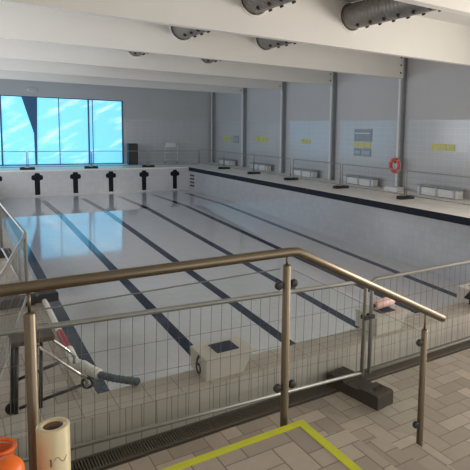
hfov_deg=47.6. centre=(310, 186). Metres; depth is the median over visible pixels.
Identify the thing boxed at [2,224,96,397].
trim
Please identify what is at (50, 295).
rubber foot
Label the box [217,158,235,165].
bench
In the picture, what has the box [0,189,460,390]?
floor
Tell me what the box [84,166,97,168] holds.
rubber foot
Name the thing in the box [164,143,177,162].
trolley
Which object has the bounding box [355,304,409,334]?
starting block
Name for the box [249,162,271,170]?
bench
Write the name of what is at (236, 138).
notice board
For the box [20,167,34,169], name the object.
rubber foot
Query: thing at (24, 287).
stair handrail
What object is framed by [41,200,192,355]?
trim
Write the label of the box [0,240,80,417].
deck
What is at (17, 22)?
ceiling beam
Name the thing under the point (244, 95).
steel column
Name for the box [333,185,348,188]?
rubber foot
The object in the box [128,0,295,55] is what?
air duct
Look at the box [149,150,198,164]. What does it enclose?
barrier
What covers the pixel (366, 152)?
notice board
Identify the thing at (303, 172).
bench
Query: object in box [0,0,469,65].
ceiling beam
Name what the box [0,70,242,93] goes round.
ceiling beam
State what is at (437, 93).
wall
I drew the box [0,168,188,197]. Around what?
wall
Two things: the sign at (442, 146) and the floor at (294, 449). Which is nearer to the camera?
the floor at (294, 449)
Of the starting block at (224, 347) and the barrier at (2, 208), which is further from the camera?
the barrier at (2, 208)
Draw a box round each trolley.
[5,323,93,414]
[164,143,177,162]
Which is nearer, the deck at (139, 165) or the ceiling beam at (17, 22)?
the ceiling beam at (17, 22)
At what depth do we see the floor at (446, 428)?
4.62 m
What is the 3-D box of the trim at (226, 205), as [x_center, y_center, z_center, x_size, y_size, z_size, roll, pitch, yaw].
[-0.231,2.162,21.646,0.250,0.936,26.330,-3,7,-35]
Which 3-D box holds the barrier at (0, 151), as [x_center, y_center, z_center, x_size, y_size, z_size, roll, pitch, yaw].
[-17.321,-1.478,28.495,3.378,0.917,0.041,-3,7,-35]
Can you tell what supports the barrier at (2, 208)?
on the rubber foot at (2, 255)
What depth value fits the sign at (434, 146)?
21.64 m
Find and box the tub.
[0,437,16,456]
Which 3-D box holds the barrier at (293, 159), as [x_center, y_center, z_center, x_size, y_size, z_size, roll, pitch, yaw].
[0.223,-0.750,24.980,0.041,0.972,3.918,-3,7,-35]
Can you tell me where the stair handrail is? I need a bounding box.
[0,247,445,469]
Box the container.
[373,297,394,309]
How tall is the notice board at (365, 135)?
0.590 m
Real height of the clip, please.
0.040 m
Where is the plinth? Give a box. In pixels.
[384,186,403,191]
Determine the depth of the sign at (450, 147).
20.94 m
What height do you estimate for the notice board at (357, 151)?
0.370 m
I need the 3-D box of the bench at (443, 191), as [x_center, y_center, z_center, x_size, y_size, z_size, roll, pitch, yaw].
[5.160,0.192,21.017,0.430,0.420,2.290,-3,7,-35]
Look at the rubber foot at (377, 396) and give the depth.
4.96 m
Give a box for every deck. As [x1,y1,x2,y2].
[0,163,185,170]
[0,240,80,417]
[0,302,469,469]
[170,162,469,217]
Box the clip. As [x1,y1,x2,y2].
[361,313,374,320]
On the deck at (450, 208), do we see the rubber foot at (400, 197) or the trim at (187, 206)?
the rubber foot at (400, 197)
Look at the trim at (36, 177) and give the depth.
29.32 m
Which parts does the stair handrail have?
rail stem, post, rail, post, post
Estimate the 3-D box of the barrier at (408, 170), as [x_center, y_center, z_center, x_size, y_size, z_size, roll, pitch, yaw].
[4.768,0.047,18.444,0.041,0.972,3.918,-3,7,-35]
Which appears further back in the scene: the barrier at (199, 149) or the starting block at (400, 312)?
the barrier at (199, 149)
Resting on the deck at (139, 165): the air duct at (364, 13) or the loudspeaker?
the loudspeaker
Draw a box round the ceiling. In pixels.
[184,0,469,49]
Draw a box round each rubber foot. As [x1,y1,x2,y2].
[0,248,10,257]
[0,290,58,310]
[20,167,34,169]
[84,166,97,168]
[284,177,297,179]
[326,366,392,410]
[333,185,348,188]
[396,195,413,199]
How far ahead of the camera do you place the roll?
2.33 m
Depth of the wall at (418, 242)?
19.85 m
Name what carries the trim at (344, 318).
on the floor at (57, 249)
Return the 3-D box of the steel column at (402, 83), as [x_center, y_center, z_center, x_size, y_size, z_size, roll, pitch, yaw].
[3.958,-2.902,23.018,0.325,6.095,0.240,-3,7,-35]
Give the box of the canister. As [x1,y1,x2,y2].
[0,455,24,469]
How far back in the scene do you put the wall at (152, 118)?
37.00 m
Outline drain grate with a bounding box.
[71,336,469,469]
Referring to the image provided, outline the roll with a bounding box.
[36,417,70,469]
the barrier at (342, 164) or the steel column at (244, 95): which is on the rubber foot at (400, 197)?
the barrier at (342, 164)
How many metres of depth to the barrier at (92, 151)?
32.17 m
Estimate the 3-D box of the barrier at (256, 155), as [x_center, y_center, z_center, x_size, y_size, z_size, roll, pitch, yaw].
[-2.134,-1.163,28.370,0.041,0.972,3.918,-3,7,-35]
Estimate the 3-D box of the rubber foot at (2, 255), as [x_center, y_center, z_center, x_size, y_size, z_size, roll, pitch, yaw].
[-6.080,1.280,9.901,0.740,0.132,0.220,-3,7,-35]
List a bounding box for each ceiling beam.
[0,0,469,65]
[0,3,403,78]
[0,38,332,84]
[0,55,281,89]
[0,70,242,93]
[394,0,469,16]
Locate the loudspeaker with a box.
[127,143,137,163]
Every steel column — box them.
[211,92,215,162]
[241,88,246,166]
[279,82,286,172]
[328,72,337,179]
[394,57,407,186]
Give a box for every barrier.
[0,151,26,167]
[0,202,28,281]
[0,234,27,378]
[0,281,367,462]
[27,151,91,166]
[91,151,147,165]
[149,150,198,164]
[199,149,223,166]
[224,152,253,171]
[254,155,290,176]
[293,159,340,184]
[342,164,405,194]
[367,260,469,373]
[406,170,469,204]
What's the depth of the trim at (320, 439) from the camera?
3.06 m
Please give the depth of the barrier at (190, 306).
4.17 m
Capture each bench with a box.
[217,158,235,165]
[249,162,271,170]
[291,167,318,177]
[345,174,379,186]
[415,184,465,199]
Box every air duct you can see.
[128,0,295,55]
[201,0,440,62]
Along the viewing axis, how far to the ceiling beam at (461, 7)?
9.80 m
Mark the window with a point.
(27, 123)
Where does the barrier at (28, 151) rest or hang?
on the rubber foot at (21, 168)
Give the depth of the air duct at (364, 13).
13.63 m
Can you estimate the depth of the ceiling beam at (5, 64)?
25.70 m
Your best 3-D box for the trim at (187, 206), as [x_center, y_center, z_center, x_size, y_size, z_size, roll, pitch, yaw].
[-1.862,2.247,20.523,0.250,0.936,26.330,-3,7,-35]
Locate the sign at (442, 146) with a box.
[440,144,446,150]
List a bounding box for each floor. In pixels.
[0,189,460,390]
[106,348,469,469]
[181,427,349,469]
[324,428,454,469]
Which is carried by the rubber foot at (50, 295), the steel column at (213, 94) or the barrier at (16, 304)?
the barrier at (16, 304)
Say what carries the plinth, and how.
on the deck at (450, 208)
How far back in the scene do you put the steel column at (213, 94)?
39.15 m
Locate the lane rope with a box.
[42,299,139,384]
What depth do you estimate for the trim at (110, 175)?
31.56 m
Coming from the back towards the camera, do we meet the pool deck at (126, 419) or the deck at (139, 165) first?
the deck at (139, 165)
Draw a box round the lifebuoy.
[389,157,400,173]
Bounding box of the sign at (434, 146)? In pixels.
[432,144,437,149]
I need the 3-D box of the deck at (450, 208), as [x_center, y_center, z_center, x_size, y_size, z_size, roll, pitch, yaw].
[0.345,-0.032,25.531,3.636,0.300,32.500,-3,7,-35]
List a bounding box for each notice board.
[234,136,238,142]
[354,129,371,141]
[354,148,361,155]
[362,148,370,156]
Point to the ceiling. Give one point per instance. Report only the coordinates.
(442, 16)
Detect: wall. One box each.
[0,79,210,163]
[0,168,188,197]
[189,171,469,284]
[216,58,469,199]
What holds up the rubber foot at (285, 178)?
on the deck at (450, 208)
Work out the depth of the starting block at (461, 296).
6.99 m
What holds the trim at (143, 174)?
attached to the wall at (54, 183)
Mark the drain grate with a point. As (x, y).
(116, 456)
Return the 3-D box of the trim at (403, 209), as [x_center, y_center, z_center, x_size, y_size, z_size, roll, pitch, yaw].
[0.054,0.231,22.748,0.020,0.235,28.230,-3,7,-35]
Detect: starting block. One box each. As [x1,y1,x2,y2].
[190,335,256,381]
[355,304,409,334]
[457,283,469,303]
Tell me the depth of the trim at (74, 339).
12.18 m
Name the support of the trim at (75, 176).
attached to the wall at (54, 183)
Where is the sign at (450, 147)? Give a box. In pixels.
[448,144,454,150]
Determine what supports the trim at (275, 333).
on the floor at (57, 249)
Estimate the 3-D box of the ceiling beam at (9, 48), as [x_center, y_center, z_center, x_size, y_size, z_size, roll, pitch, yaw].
[-6.808,-5.404,21.228,19.175,1.285,0.255,-3,7,-35]
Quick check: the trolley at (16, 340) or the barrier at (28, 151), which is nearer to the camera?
the trolley at (16, 340)
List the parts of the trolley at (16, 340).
leg, leg, leg, handle, handle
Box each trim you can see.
[0,167,188,171]
[2,203,109,393]
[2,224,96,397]
[31,173,42,194]
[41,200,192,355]
[70,172,80,192]
[81,198,295,344]
[106,171,115,191]
[119,196,359,327]
[139,170,148,189]
[154,195,418,312]
[161,420,361,469]
[170,170,178,188]
[185,193,456,297]
[189,167,469,225]
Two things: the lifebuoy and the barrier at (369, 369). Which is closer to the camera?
the barrier at (369, 369)
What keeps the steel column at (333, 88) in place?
on the deck at (450, 208)
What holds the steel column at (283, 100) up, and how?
on the deck at (450, 208)
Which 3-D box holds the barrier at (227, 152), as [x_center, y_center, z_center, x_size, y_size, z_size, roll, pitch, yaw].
[-4.378,-1.556,31.597,0.041,0.972,3.918,-3,7,-35]
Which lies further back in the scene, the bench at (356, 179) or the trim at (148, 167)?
the trim at (148, 167)
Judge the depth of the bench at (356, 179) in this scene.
24.77 m
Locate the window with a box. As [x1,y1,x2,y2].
[0,95,123,165]
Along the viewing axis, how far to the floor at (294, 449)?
2.97 m
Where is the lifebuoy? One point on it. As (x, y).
(394, 159)
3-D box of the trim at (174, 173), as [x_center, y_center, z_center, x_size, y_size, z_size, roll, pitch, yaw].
[-8.754,-0.496,33.817,0.600,1.230,0.008,-3,7,-35]
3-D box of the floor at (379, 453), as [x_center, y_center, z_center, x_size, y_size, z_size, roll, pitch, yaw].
[1.281,2.053,2.389,1.050,0.510,3.210,-3,7,-35]

